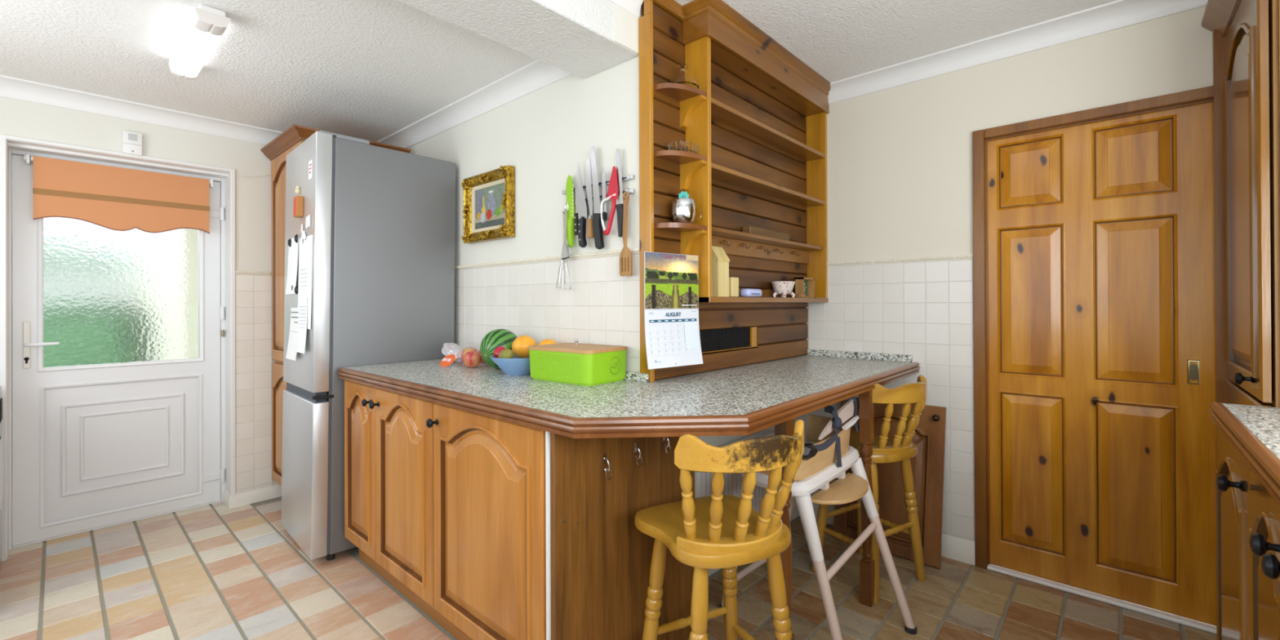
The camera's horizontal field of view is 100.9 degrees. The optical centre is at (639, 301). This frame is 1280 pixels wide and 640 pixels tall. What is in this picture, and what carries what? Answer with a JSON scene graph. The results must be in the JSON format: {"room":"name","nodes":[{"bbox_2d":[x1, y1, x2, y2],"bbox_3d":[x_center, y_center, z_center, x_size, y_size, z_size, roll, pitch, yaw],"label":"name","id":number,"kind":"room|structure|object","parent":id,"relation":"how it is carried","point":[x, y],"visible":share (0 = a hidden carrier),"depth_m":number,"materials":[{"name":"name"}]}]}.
{"room":"kitchen","nodes":[
{"label":"kitchen","id":0,"kind":"room"},
{"bbox_2d":[0,96,286,493],"bbox_3d":[-2.808,0.002,3.078,0.306,2.500,2.700,0,0,42],"label":"wall","id":1,"kind":"structure","parent":0,"point":[18,118],"depth_m":3.25,"materials":[{"name":"beige paint"}]},
{"bbox_2d":[0,134,235,561],"bbox_3d":[-2.860,0.223,2.958,0.238,2.058,0.916,0,0,42],"label":"door","id":2,"kind":"structure","parent":1,"relation":"in","point":[117,348],"depth_m":2.94,"materials":[{"name":"white plastic"}]},
{"bbox_2d":[23,153,213,233],"bbox_3d":[-2.887,-0.572,2.973,0.066,0.359,0.754,0,0,42],"label":"roller blind","id":3,"kind":"object","parent":1,"relation":"attached to","point":[111,197],"visible":1,"depth_m":2.93,"materials":[{"name":"orange fabric"}]},
{"bbox_2d":[122,130,142,155],"bbox_3d":[-2.772,-0.863,2.884,0.029,0.122,0.078,0,0,42],"label":"door chime","id":4,"kind":"object","parent":1,"relation":"attached to","point":[131,141],"visible":1,"depth_m":2.87,"materials":[{"name":"white paint"}]},
{"bbox_2d":[0,75,304,149],"bbox_3d":[-2.730,-1.033,2.892,0.082,0.082,2.430,0,0,42],"label":"coving","id":5,"kind":"structure","parent":1,"relation":"attached to","point":[11,87],"depth_m":2.86,"materials":[{"name":"white paint"}]},
{"bbox_2d":[222,484,281,509],"bbox_3d":[-2.444,1.212,3.350,0.168,0.078,0.290,0,0,42],"label":"baseboard","id":6,"kind":"structure","parent":1,"relation":"attached to","point":[253,496],"depth_m":3.28,"materials":[{"name":"beige paint"}]},
{"bbox_2d":[234,270,271,275],"bbox_3d":[-2.412,-0.179,3.287,0.015,0.024,0.190,0,0,42],"label":"rail","id":7,"kind":"object","parent":1,"relation":"attached to","point":[237,272],"visible":1,"depth_m":3.29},
{"bbox_2d":[235,173,271,177],"bbox_3d":[-2.416,-0.789,3.291,0.008,0.049,0.198,0,0,42],"label":"wire","id":8,"kind":"object","parent":1,"relation":"attached to","point":[268,174],"visible":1,"depth_m":3.29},
{"bbox_2d":[0,0,537,142],"bbox_3d":[-1.850,-1.130,2.212,2.500,0.100,2.800,0,0,42],"label":"ceiling","id":9,"kind":"structure","parent":0,"point":[371,70],"depth_m":2.34,"materials":[{"name":"white paint"}]},
{"bbox_2d":[168,4,231,79],"bbox_3d":[-1.816,-1.046,2.164,0.674,0.066,0.105,0,0,42],"label":"ceiling light","id":10,"kind":"object","parent":9,"relation":"attached to","point":[206,25],"visible":1,"depth_m":2.07,"materials":[{"name":"white paint"}]},
{"bbox_2d":[168,16,222,77],"bbox_3d":[-1.838,-1.036,2.184,0.555,0.044,0.105,0,0,42],"label":"diffuser","id":11,"kind":"object","parent":10,"relation":"attached to","point":[195,45],"depth_m":2.15,"materials":[{"name":"white plastic"}]},
{"bbox_2d":[377,59,573,148],"bbox_3d":[-1.120,-1.039,3.019,2.300,0.082,0.082,0,0,42],"label":"coving","id":12,"kind":"structure","parent":9,"relation":"attached to","point":[538,74],"depth_m":2.77,"materials":[{"name":"white paint"}]},
{"bbox_2d":[397,0,639,78],"bbox_3d":[-0.950,-1.086,1.250,0.325,0.252,2.480,0,0,42],"label":"beam","id":13,"kind":"structure","parent":9,"relation":"attached to","point":[575,37],"depth_m":1.87,"materials":[{"name":"white paint"}]},
{"bbox_2d":[613,3,639,56],"bbox_3d":[-0.051,-1.033,2.010,0.019,0.140,0.145,0,0,42],"label":"plaster","id":14,"kind":"object","parent":13,"relation":"attached to","point":[625,24],"visible":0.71,"depth_m":1.99,"materials":[{"name":"white paint"}]},
{"bbox_2d":[407,5,677,382],"bbox_3d":[-0.894,-0.006,3.015,2.630,2.500,0.226,0,0,42],"label":"wall","id":15,"kind":"structure","parent":0,"point":[544,133],"depth_m":2.43,"materials":[{"name":"white paint"}]},
{"bbox_2d":[461,164,515,244],"bbox_3d":[-0.798,-0.495,2.744,0.434,0.360,0.051,0,0,42],"label":"picture","id":16,"kind":"object","parent":15,"relation":"attached to","point":[489,212],"visible":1,"depth_m":2.74,"materials":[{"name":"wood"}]},
{"bbox_2d":[475,182,504,229],"bbox_3d":[-0.785,-0.494,2.756,0.289,0.214,0.001,0,0,42],"label":"painting","id":17,"kind":"object","parent":16,"relation":"attached to","point":[489,211],"depth_m":2.76},
{"bbox_2d":[454,247,639,270],"bbox_3d":[-0.523,-0.196,2.526,1.418,0.024,0.015,0,0,42],"label":"rail","id":18,"kind":"object","parent":15,"relation":"attached to","point":[636,250],"visible":0.95,"depth_m":2.44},
{"bbox_2d":[590,146,604,249],"bbox_3d":[-0.180,-0.432,2.186,0.078,0.435,0.019,0,0,42],"label":"knife","id":19,"kind":"object","parent":15,"relation":"attached to","point":[597,227],"visible":1,"depth_m":2.18,"materials":[{"name":"metal"}]},
{"bbox_2d":[561,174,635,194],"bbox_3d":[-0.185,-0.489,2.216,0.429,0.018,0.019,0,0,42],"label":"knife strip","id":20,"kind":"object","parent":15,"relation":"attached to","point":[629,177],"visible":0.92,"depth_m":2.16,"materials":[{"name":"metal"}]},
{"bbox_2d":[565,174,574,247],"bbox_3d":[-0.304,-0.397,2.306,0.056,0.318,0.019,0,0,42],"label":"knife","id":21,"kind":"object","parent":20,"relation":"attached to","point":[569,187],"visible":1,"depth_m":2.30,"materials":[{"name":"green plastic"}]},
{"bbox_2d":[577,163,586,247],"bbox_3d":[-0.247,-0.411,2.237,0.062,0.366,0.021,0,0,42],"label":"knife","id":22,"kind":"object","parent":20,"relation":"attached to","point":[582,209],"visible":1,"depth_m":2.23,"materials":[{"name":"metal"}]},
{"bbox_2d":[601,167,607,221],"bbox_3d":[-0.146,-0.442,2.164,0.025,0.220,0.019,0,0,42],"label":"knife","id":23,"kind":"object","parent":20,"relation":"attached to","point":[604,213],"visible":1,"depth_m":2.16,"materials":[{"name":"metal"}]},
{"bbox_2d":[615,147,623,237],"bbox_3d":[-0.080,-0.435,2.101,0.045,0.359,0.019,0,0,42],"label":"knife","id":24,"kind":"object","parent":20,"relation":"attached to","point":[620,207],"visible":0.85,"depth_m":2.10,"materials":[{"name":"metal"}]},
{"bbox_2d":[573,188,635,204],"bbox_3d":[-0.157,-0.434,2.191,0.354,0.018,0.019,0,0,42],"label":"knife strip","id":25,"kind":"object","parent":15,"relation":"attached to","point":[631,191],"visible":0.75,"depth_m":2.09,"materials":[{"name":"metal"}]},
{"bbox_2d":[573,185,578,235],"bbox_3d":[-0.271,-0.394,2.275,0.026,0.214,0.021,0,0,42],"label":"knife","id":26,"kind":"object","parent":25,"relation":"attached to","point":[575,215],"visible":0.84,"depth_m":2.27,"materials":[{"name":"metal"}]},
{"bbox_2d":[585,159,594,238],"bbox_3d":[-0.213,-0.435,2.221,0.046,0.337,0.019,0,0,42],"label":"knife","id":27,"kind":"object","parent":25,"relation":"attached to","point":[589,206],"visible":0.88,"depth_m":2.22,"materials":[{"name":"metal"}]},
{"bbox_2d":[600,166,617,235],"bbox_3d":[-0.124,-0.405,2.134,0.101,0.274,0.018,0,0,42],"label":"scissors","id":28,"kind":"object","parent":25,"relation":"attached to","point":[612,193],"visible":1,"depth_m":2.12,"materials":[{"name":"red plastic"}]},
{"bbox_3d":[-0.054,-0.422,2.076,0.004,0.054,0.035,0,0,42],"label":"s-hook","id":29,"kind":"object","parent":25,"relation":"attached to","visible":0},
{"bbox_2d":[619,191,632,275],"bbox_3d":[-0.059,-0.266,2.066,0.064,0.331,0.016,0,0,42],"label":"wooden spatula","id":30,"kind":"object","parent":29,"relation":"hanging from","point":[625,257],"visible":1,"depth_m":2.06,"materials":[{"name":"brown wood"}]},
{"bbox_3d":[-0.328,-0.412,2.324,0.004,0.054,0.035,0,0,42],"label":"s-hook","id":31,"kind":"object","parent":15,"relation":"attached to","visible":0},
{"bbox_2d":[555,211,572,288],"bbox_3d":[-0.334,-0.225,2.318,0.041,0.341,0.115,0,0,-35],"label":"whisk","id":32,"kind":"object","parent":31,"relation":"hanging from","point":[564,260],"visible":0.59,"depth_m":2.32,"materials":[{"name":"silver metal"}]},
{"bbox_3d":[-0.318,-0.417,2.315,0.004,0.054,0.035,0,0,42],"label":"s-hook","id":33,"kind":"object","parent":15,"relation":"attached to","visible":0},
{"bbox_2d":[561,208,569,259],"bbox_3d":[-0.318,-0.294,2.292,0.049,0.224,0.024,0,0,42],"label":"spatula","id":34,"kind":"object","parent":33,"relation":"hanging from","point":[565,251],"visible":1,"depth_m":2.29,"materials":[{"name":"silver metal"}]},
{"bbox_2d":[0,497,1216,639],"bbox_3d":[-0.533,1.279,1.898,5.350,0.080,4.100,0,0,42],"label":"floor","id":35,"kind":"structure","parent":0,"point":[212,571],"depth_m":2.20,"materials":[{"name":"tile"}]},
{"bbox_2d":[0,385,4,569],"bbox_3d":[-2.996,0.819,2.062,0.620,0.860,0.640,0,0,42],"label":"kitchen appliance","id":36,"kind":"object","parent":35,"relation":"on","point":[2,458],"visible":1,"depth_m":2.37,"materials":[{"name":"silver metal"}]},
{"bbox_2d":[260,124,410,486],"bbox_3d":[-1.902,0.146,3.323,0.689,2.206,0.657,0,0,42],"label":"tall cabinet","id":37,"kind":"object","parent":35,"relation":"on","point":[295,133],"visible":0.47,"depth_m":3.22,"materials":[{"name":"brown wood"}]},
{"bbox_2d":[280,130,456,560],"bbox_3d":[-1.483,0.226,2.903,0.576,2.058,0.690,0,-1,44],"label":"refrigerator","id":38,"kind":"object","parent":35,"relation":"on","point":[382,228],"visible":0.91,"depth_m":2.63,"materials":[{"name":"grey metal"}]},
{"bbox_2d":[285,307,297,360],"bbox_3d":[-1.754,0.161,2.670,0.185,0.260,0.025,0,0,44],"label":"paper note","id":39,"kind":"object","parent":38,"relation":"attached to","point":[291,352],"visible":0.81,"depth_m":2.68,"materials":[{"name":"white paper"}]},
{"bbox_2d":[285,236,298,294],"bbox_3d":[-1.794,-0.183,2.721,0.190,0.290,0.018,0,0,44],"label":"paper sheet","id":40,"kind":"object","parent":38,"relation":"attached to","point":[293,249],"visible":0.96,"depth_m":2.72,"materials":[{"name":"white paper"}]},
{"bbox_2d":[294,185,300,194],"bbox_3d":[-1.718,-0.561,2.651,0.024,0.042,0.023,0,0,42],"label":"magnet","id":41,"kind":"object","parent":38,"relation":"attached to","point":[297,190],"visible":1,"depth_m":2.64,"materials":[{"name":"beige plastic"}]},
{"bbox_2d":[293,195,303,217],"bbox_3d":[-1.692,-0.469,2.615,0.063,0.100,0.031,0,0,44],"label":"magnet","id":42,"kind":"object","parent":38,"relation":"attached to","point":[298,205],"visible":1,"depth_m":2.60,"materials":[{"name":"orange plastic"}]},
{"bbox_2d":[296,297,307,353],"bbox_3d":[-1.632,0.113,2.548,0.170,0.265,0.022,0,0,44],"label":"paper note","id":43,"kind":"object","parent":38,"relation":"attached to","point":[303,302],"visible":1,"depth_m":2.54,"materials":[{"name":"grey paper"}]},
{"bbox_2d":[299,306,305,328],"bbox_3d":[-1.631,0.092,2.550,0.105,0.139,0.002,0,0,44],"label":"print","id":44,"kind":"object","parent":43,"relation":"attached to","point":[302,308],"depth_m":2.56,"materials":[{"name":"grey paper"}]},
{"bbox_2d":[300,224,306,244],"bbox_3d":[-1.641,-0.333,2.574,0.080,0.099,0.013,0,0,42],"label":"magnet","id":45,"kind":"object","parent":38,"relation":"attached to","point":[304,235],"visible":1,"depth_m":2.57,"materials":[{"name":"paint"}]},
{"bbox_2d":[297,234,312,328],"bbox_3d":[-1.625,-0.092,2.560,0.235,0.445,0.012,0,0,44],"label":"paper sheet","id":46,"kind":"object","parent":38,"relation":"attached to","point":[305,249],"visible":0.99,"depth_m":2.54,"materials":[{"name":"grey paper"}]},
{"bbox_2d":[300,268,307,286],"bbox_3d":[-1.638,-0.116,2.573,0.129,0.084,0.001,0,0,44],"label":"print","id":47,"kind":"object","parent":46,"relation":"attached to","point":[304,272],"depth_m":2.57,"materials":[{"name":"grey paper"}]},
{"bbox_2d":[308,159,312,180],"bbox_3d":[-1.576,-0.630,2.525,0.060,0.090,0.003,0,0,44],"label":"sticker","id":48,"kind":"object","parent":38,"relation":"attached to","point":[310,162],"visible":1,"depth_m":2.52,"materials":[{"name":"white paper"}]},
{"bbox_2d":[344,379,434,607],"bbox_3d":[-0.897,0.753,2.430,0.882,0.778,0.634,0,0,42],"label":"base cabinet","id":49,"kind":"object","parent":35,"relation":"on","point":[388,442],"visible":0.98,"depth_m":2.15,"materials":[{"name":"brown wood"}]},
{"bbox_2d":[359,548,472,639],"bbox_3d":[-0.785,1.191,2.053,1.550,0.099,0.020,0,0,42],"label":"plinth","id":50,"kind":"object","parent":35,"relation":"on","point":[455,631],"visible":0.41,"depth_m":2.15,"materials":[{"name":"brown wood"}]},
{"bbox_2d":[426,402,546,639],"bbox_3d":[-0.324,0.749,1.912,0.658,0.778,0.634,0,0,42],"label":"base cabinet","id":51,"kind":"object","parent":35,"relation":"on","point":[490,514],"visible":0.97,"depth_m":1.67,"materials":[{"name":"brown wood"}]},
{"bbox_2d":[545,431,694,639],"bbox_3d":[-0.029,0.797,1.732,0.034,0.879,0.670,0,0,42],"label":"end panel","id":52,"kind":"object","parent":35,"relation":"on","point":[598,562],"visible":0.7,"depth_m":1.63,"materials":[{"name":"brown wood"}]},
{"bbox_2d":[602,453,612,479],"bbox_3d":[-0.101,0.503,1.611,0.028,0.074,0.027,0,0,42],"label":"wall hook","id":53,"kind":"object","parent":52,"relation":"attached to","point":[604,459],"visible":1,"depth_m":1.61,"materials":[{"name":"silver metal"}]},
{"bbox_2d":[633,441,642,466],"bbox_3d":[-0.008,0.494,1.714,0.028,0.074,0.027,0,0,42],"label":"wall hook","id":54,"kind":"object","parent":52,"relation":"attached to","point":[635,446],"visible":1,"depth_m":1.71,"materials":[{"name":"silver metal"}]},
{"bbox_2d":[662,436,671,453],"bbox_3d":[0.091,0.486,1.823,0.028,0.074,0.027,0,0,42],"label":"wall hook","id":55,"kind":"object","parent":52,"relation":"attached to","point":[663,437],"visible":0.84,"depth_m":1.82,"materials":[{"name":"silver metal"}]},
{"bbox_2d":[337,349,919,639],"bbox_3d":[-0.012,0.756,2.563,2.021,0.965,1.994,0,0,42],"label":"countertop","id":56,"kind":"structure","parent":35,"relation":"on","point":[747,400],"depth_m":1.83,"materials":[{"name":"laminate"}]},
{"bbox_2d":[440,354,455,366],"bbox_3d":[-0.859,0.266,2.547,0.297,0.100,0.115,0,0,32],"label":"bag","id":57,"kind":"object","parent":56,"relation":"on","point":[447,360],"visible":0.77,"depth_m":2.56,"materials":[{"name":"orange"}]},
{"bbox_2d":[441,342,463,363],"bbox_3d":[-0.964,0.265,2.739,0.163,0.099,0.108,0,0,42],"label":"wrapper","id":58,"kind":"object","parent":56,"relation":"on","point":[448,348],"visible":0.74,"depth_m":2.71,"materials":[{"name":"white plastic"}]},
{"bbox_2d":[461,347,477,360],"bbox_3d":[-0.855,0.271,2.654,0.084,0.072,0.084,0,0,42],"label":"apple","id":59,"kind":"object","parent":56,"relation":"on","point":[465,350],"visible":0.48,"depth_m":2.63,"materials":[{"name":"food"}]},
{"bbox_2d":[462,351,481,367],"bbox_3d":[-0.791,0.272,2.495,0.084,0.072,0.084,0,0,42],"label":"apple","id":60,"kind":"object","parent":56,"relation":"on","point":[471,358],"visible":1,"depth_m":2.47,"materials":[{"name":"food"}]},
{"bbox_2d":[480,328,517,368],"bbox_3d":[-0.647,0.219,2.451,0.185,0.185,0.186,0,0,42],"label":"watermelon","id":61,"kind":"object","parent":56,"relation":"on","point":[496,338],"visible":0.65,"depth_m":2.38,"materials":[{"name":"green food"}]},
{"bbox_2d":[490,355,530,375],"bbox_3d":[-0.517,0.271,2.267,0.244,0.078,0.244,0,0,42],"label":"fruit bowl","id":62,"kind":"object","parent":56,"relation":"on","point":[516,366],"visible":0.69,"depth_m":2.18,"materials":[{"name":"blue ceramic"}]},
{"bbox_2d":[493,346,505,358],"bbox_3d":[-0.598,0.222,2.267,0.060,0.061,0.060,0,0,42],"label":"apple","id":63,"kind":"object","parent":62,"relation":"on","point":[498,349],"visible":0.47,"depth_m":2.25,"materials":[{"name":"red food"}]},
{"bbox_2d":[498,348,514,358],"bbox_3d":[-0.560,0.228,2.212,0.073,0.062,0.060,0,0,42],"label":"kiwi","id":64,"kind":"object","parent":62,"relation":"in","point":[507,353],"visible":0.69,"depth_m":2.19,"materials":[{"name":"green food"}]},
{"bbox_2d":[511,335,537,358],"bbox_3d":[-0.514,0.202,2.348,0.110,0.104,0.110,0,0,42],"label":"grapefruit","id":65,"kind":"object","parent":62,"relation":"in","point":[520,344],"visible":0.82,"depth_m":2.31,"materials":[{"name":"orange food"}]},
{"bbox_2d":[537,338,557,345],"bbox_3d":[-0.404,0.212,2.322,0.100,0.095,0.100,0,0,42],"label":"grapefruit","id":66,"kind":"object","parent":62,"relation":"in","point":[548,341],"visible":0.31,"depth_m":2.30,"materials":[{"name":"orange food"}]},
{"bbox_2d":[528,338,626,386],"bbox_3d":[-0.248,0.232,2.095,0.349,0.152,0.236,0,0,38],"label":"bin","id":67,"kind":"object","parent":56,"relation":"on","point":[572,363],"visible":1,"depth_m":1.99,"materials":[{"name":"plastic"}]},
{"bbox_2d":[634,419,804,639],"bbox_3d":[0.225,0.782,1.498,0.423,0.909,0.438,0,0,-26],"label":"bar stool","id":68,"kind":"object","parent":35,"relation":"on","point":[716,531],"visible":1,"depth_m":1.36,"materials":[{"name":"yellow wood"}]},
{"bbox_2d":[720,395,917,639],"bbox_3d":[0.648,0.809,2.019,0.636,0.851,0.591,0,0,42],"label":"high chair","id":69,"kind":"object","parent":35,"relation":"on","point":[827,455],"visible":0.72,"depth_m":1.95,"materials":[{"name":"white plastic"}]},
{"bbox_2d":[811,374,927,604],"bbox_3d":[1.035,0.782,2.364,0.422,0.909,0.438,0,0,-32],"label":"bar stool","id":70,"kind":"object","parent":35,"relation":"on","point":[900,448],"visible":0.61,"depth_m":2.24,"materials":[{"name":"yellow wood"}]},
{"bbox_2d":[832,396,946,568],"bbox_3d":[1.239,0.870,2.648,0.500,0.727,0.146,0,0,42],"label":"wooden panel","id":71,"kind":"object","parent":35,"relation":"on","point":[927,466],"depth_m":2.55,"materials":[{"name":"brown wood"}]},
{"bbox_2d":[1200,0,1279,470],"bbox_3d":[2.129,0.017,1.550,0.601,2.420,0.631,0,0,42],"label":"wall cabinet","id":72,"kind":"object","parent":35,"relation":"on","point":[1246,33],"visible":0.59,"depth_m":1.61,"materials":[{"name":"brown wood"}]},
{"bbox_2d":[1215,426,1279,639],"bbox_3d":[0.866,0.785,0.200,0.673,0.884,3.058,0,0,42],"label":"base cabinet","id":73,"kind":"object","parent":35,"relation":"on","point":[1247,517],"visible":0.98,"depth_m":1.19,"materials":[{"name":"brown wood"}]},
{"bbox_2d":[1208,402,1279,506],"bbox_3d":[0.875,0.317,0.194,0.645,0.052,3.062,0,0,42],"label":"countertop","id":74,"kind":"structure","parent":73,"relation":"on","point":[1253,432],"depth_m":1.19,"materials":[{"name":"laminate"}]},
{"bbox_2d":[638,0,808,577],"bbox_3d":[0.437,-0.013,2.612,0.285,2.500,1.438,0,0,42],"label":"wall","id":75,"kind":"structure","parent":0,"point":[782,328],"depth_m":2.42,"materials":[{"name":"brown wood"}]},
{"bbox_2d":[644,251,702,369],"bbox_3d":[0.133,0.031,2.016,0.282,0.430,0.027,0,0,-40],"label":"calendar","id":76,"kind":"object","parent":75,"relation":"attached to","point":[671,281],"visible":1,"depth_m":2.01,"materials":[{"name":"paper"}]},
{"bbox_2d":[644,252,698,308],"bbox_3d":[0.126,-0.078,2.024,0.280,0.209,0.001,0,0,-40],"label":"photo","id":77,"kind":"object","parent":76,"relation":"on","point":[671,280],"depth_m":2.02},
{"bbox_2d":[699,326,757,355],"bbox_3d":[0.394,0.173,2.420,0.034,0.107,0.518,0,0,42],"label":"air vent","id":78,"kind":"object","parent":75,"relation":"in","point":[726,338],"visible":0.67,"depth_m":2.42,"materials":[{"name":"black metal"}]},
{"bbox_2d":[694,429,775,512],"bbox_3d":[0.402,0.945,2.410,0.094,0.577,0.842,0,0,42],"label":"radiator","id":79,"kind":"object","parent":75,"relation":"attached to","point":[733,482],"visible":0.05,"depth_m":2.36,"materials":[{"name":"white metal"}]},
{"bbox_2d":[720,429,774,446],"bbox_3d":[0.403,0.887,2.393,0.069,0.460,0.818,0,0,42],"label":"grille","id":80,"kind":"object","parent":79,"relation":"attached to","point":[766,433],"depth_m":2.59,"materials":[{"name":"grey metal"}]},
{"bbox_2d":[653,0,831,302],"bbox_3d":[0.572,-0.590,2.472,0.169,1.188,1.353,0,0,42],"label":"plate rack","id":81,"kind":"object","parent":75,"relation":"attached to","point":[714,31],"visible":0.99,"depth_m":2.33,"materials":[{"name":"brown wood"}]},
{"bbox_2d":[653,82,706,102],"bbox_3d":[0.160,-0.822,2.064,0.108,0.019,0.194,0,0,42],"label":"corner shelf","id":82,"kind":"object","parent":81,"relation":"attached to","point":[679,92],"depth_m":2.05,"materials":[{"name":"brown wood"}]},
{"bbox_2d":[654,222,706,232],"bbox_3d":[0.162,-0.291,2.062,0.108,0.019,0.194,0,0,42],"label":"corner shelf","id":83,"kind":"object","parent":81,"relation":"attached to","point":[701,227],"depth_m":2.05,"materials":[{"name":"brown wood"}]},
{"bbox_2d":[654,150,706,164],"bbox_3d":[0.161,-0.566,2.063,0.108,0.019,0.194,0,0,42],"label":"corner shelf","id":84,"kind":"object","parent":81,"relation":"attached to","point":[681,157],"depth_m":2.05,"materials":[{"name":"brown wood"}]},
{"bbox_2d":[668,139,698,153],"bbox_3d":[0.171,-0.606,2.070,0.107,0.057,0.139,0,0,42],"label":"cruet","id":85,"kind":"object","parent":81,"relation":"on","point":[682,145],"visible":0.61,"depth_m":2.02,"materials":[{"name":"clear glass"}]},
{"bbox_2d":[669,64,698,88],"bbox_3d":[0.170,-0.879,2.077,0.124,0.090,0.124,0,0,42],"label":"glass decanter","id":86,"kind":"object","parent":81,"relation":"on","point":[683,77],"visible":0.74,"depth_m":2.03,"materials":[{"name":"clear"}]},
{"bbox_2d":[671,198,702,223],"bbox_3d":[0.178,-0.350,2.075,0.093,0.096,0.115,0,0,42],"label":"mug","id":87,"kind":"object","parent":81,"relation":"on","point":[683,210],"visible":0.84,"depth_m":2.03,"materials":[{"name":"silver metal"}]},
{"bbox_2d":[678,191,688,198],"bbox_3d":[0.171,-0.410,2.064,0.043,0.043,0.009,0,0,-2],"label":"tag","id":88,"kind":"object","parent":87,"relation":"in","point":[683,194],"visible":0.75,"depth_m":2.06,"materials":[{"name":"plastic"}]},
{"bbox_2d":[711,245,729,297],"bbox_3d":[0.327,-0.128,2.257,0.076,0.215,0.087,0,0,42],"label":"wooden house","id":89,"kind":"object","parent":81,"relation":"on","point":[720,260],"visible":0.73,"depth_m":2.22,"materials":[{"name":"brown wood"}]},
{"bbox_2d":[728,276,738,297],"bbox_3d":[0.405,-0.063,2.308,0.030,0.085,0.057,0,0,42],"label":"block","id":90,"kind":"object","parent":81,"relation":"on","point":[733,282],"visible":0.82,"depth_m":2.29,"materials":[{"name":"brown wood"}]},
{"bbox_2d":[740,288,761,297],"bbox_3d":[0.513,-0.040,2.426,0.052,0.038,0.136,0,0,42],"label":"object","id":91,"kind":"object","parent":81,"relation":"on","point":[744,292],"visible":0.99,"depth_m":2.38,"materials":[{"name":"plastic"}]},
{"bbox_2d":[698,296,828,302],"bbox_3d":[0.621,-0.008,2.559,0.119,0.024,1.159,0,0,42],"label":"shelf","id":92,"kind":"object","parent":81,"relation":"attached to","point":[701,299],"depth_m":2.37,"materials":[{"name":"brown wood"}]},
{"bbox_2d":[742,225,789,240],"bbox_3d":[0.629,-0.330,2.612,0.043,0.047,0.400,0,0,42],"label":"wooden box","id":93,"kind":"object","parent":81,"relation":"on","point":[751,229],"visible":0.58,"depth_m":2.56,"materials":[{"name":"brown wood"}]},
{"bbox_2d":[711,226,822,250],"bbox_3d":[0.610,-0.297,2.564,0.100,0.018,1.108,0,0,42],"label":"shelf","id":94,"kind":"object","parent":81,"relation":"attached to","point":[717,233],"depth_m":2.51,"materials":[{"name":"brown wood"}]},
{"bbox_2d":[711,162,825,207],"bbox_3d":[0.616,-0.549,2.563,0.112,0.020,1.115,0,0,42],"label":"shelf","id":95,"kind":"object","parent":81,"relation":"attached to","point":[718,172],"depth_m":2.49,"materials":[{"name":"brown wood"}]},
{"bbox_2d":[711,97,825,161],"bbox_3d":[0.615,-0.810,2.564,0.112,0.020,1.115,0,0,42],"label":"shelf","id":96,"kind":"object","parent":81,"relation":"attached to","point":[721,113],"depth_m":2.50,"materials":[{"name":"brown wood"}]},
{"bbox_2d":[770,281,795,297],"bbox_3d":[0.727,-0.059,2.680,0.112,0.082,0.150,0,0,42],"label":"porcelain bowl","id":97,"kind":"object","parent":81,"relation":"on","point":[783,288],"visible":0.96,"depth_m":2.63,"materials":[{"name":"white ceramic"}]},
{"bbox_2d":[795,293,805,297],"bbox_3d":[0.842,-0.031,2.774,0.028,0.020,0.075,0,0,42],"label":"wood block","id":98,"kind":"object","parent":81,"relation":"on","point":[797,295],"visible":0.92,"depth_m":2.75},
{"bbox_2d":[794,277,814,297],"bbox_3d":[0.894,-0.075,2.869,0.050,0.108,0.145,0,0,42],"label":"box","id":99,"kind":"object","parent":81,"relation":"on","point":[806,286],"visible":0.95,"depth_m":2.87,"materials":[{"name":"brown wood"}]},
{"bbox_2d":[804,280,807,296],"bbox_3d":[0.892,-0.072,2.874,0.006,0.087,0.070,0,0,42],"label":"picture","id":100,"kind":"object","parent":99,"relation":"attached to","point":[805,282],"depth_m":2.89},
{"bbox_2d":[674,0,1116,82],"bbox_3d":[0.510,-1.239,0.887,2.420,0.100,4.000,0,0,42],"label":"ceiling","id":101,"kind":"structure","parent":0,"point":[838,40],"depth_m":2.25,"materials":[{"name":"white paint"}]},
{"bbox_2d":[608,0,644,17],"bbox_3d":[-0.788,-1.142,1.127,0.082,0.082,2.415,0,0,42],"label":"coving","id":102,"kind":"structure","parent":101,"relation":"attached to","point":[633,6],"depth_m":2.00,"materials":[{"name":"white paint"}]},
{"bbox_2d":[799,5,1213,542],"bbox_3d":[1.768,-0.019,2.381,2.570,2.500,0.126,0,0,42],"label":"wall","id":103,"kind":"structure","parent":0,"point":[900,168],"depth_m":2.57,"materials":[{"name":"beige paint"}]},
{"bbox_2d":[812,502,975,565],"bbox_3d":[1.273,1.182,2.740,0.800,0.105,0.018,0,0,42],"label":"baseboard","id":104,"kind":"structure","parent":103,"relation":"attached to","point":[953,548],"depth_m":2.52,"materials":[{"name":"beige paint"}]},
{"bbox_2d":[826,253,973,266],"bbox_3d":[1.264,-0.211,2.750,0.810,0.024,0.015,0,0,42],"label":"rail","id":105,"kind":"object","parent":103,"relation":"attached to","point":[965,256],"visible":1,"depth_m":2.68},
{"bbox_2d":[827,0,1208,104],"bbox_3d":[1.735,-1.148,2.279,2.270,0.082,0.082,0,0,42],"label":"coving","id":106,"kind":"structure","parent":103,"relation":"attached to","point":[1118,14],"depth_m":2.35,"materials":[{"name":"white paint"}]},
{"bbox_2d":[972,85,1216,633],"bbox_3d":[1.893,0.216,2.240,0.799,2.028,0.127,0,0,42],"label":"door","id":107,"kind":"structure","parent":103,"relation":"in","point":[1094,270],"depth_m":2.19,"materials":[{"name":"brown wood"}]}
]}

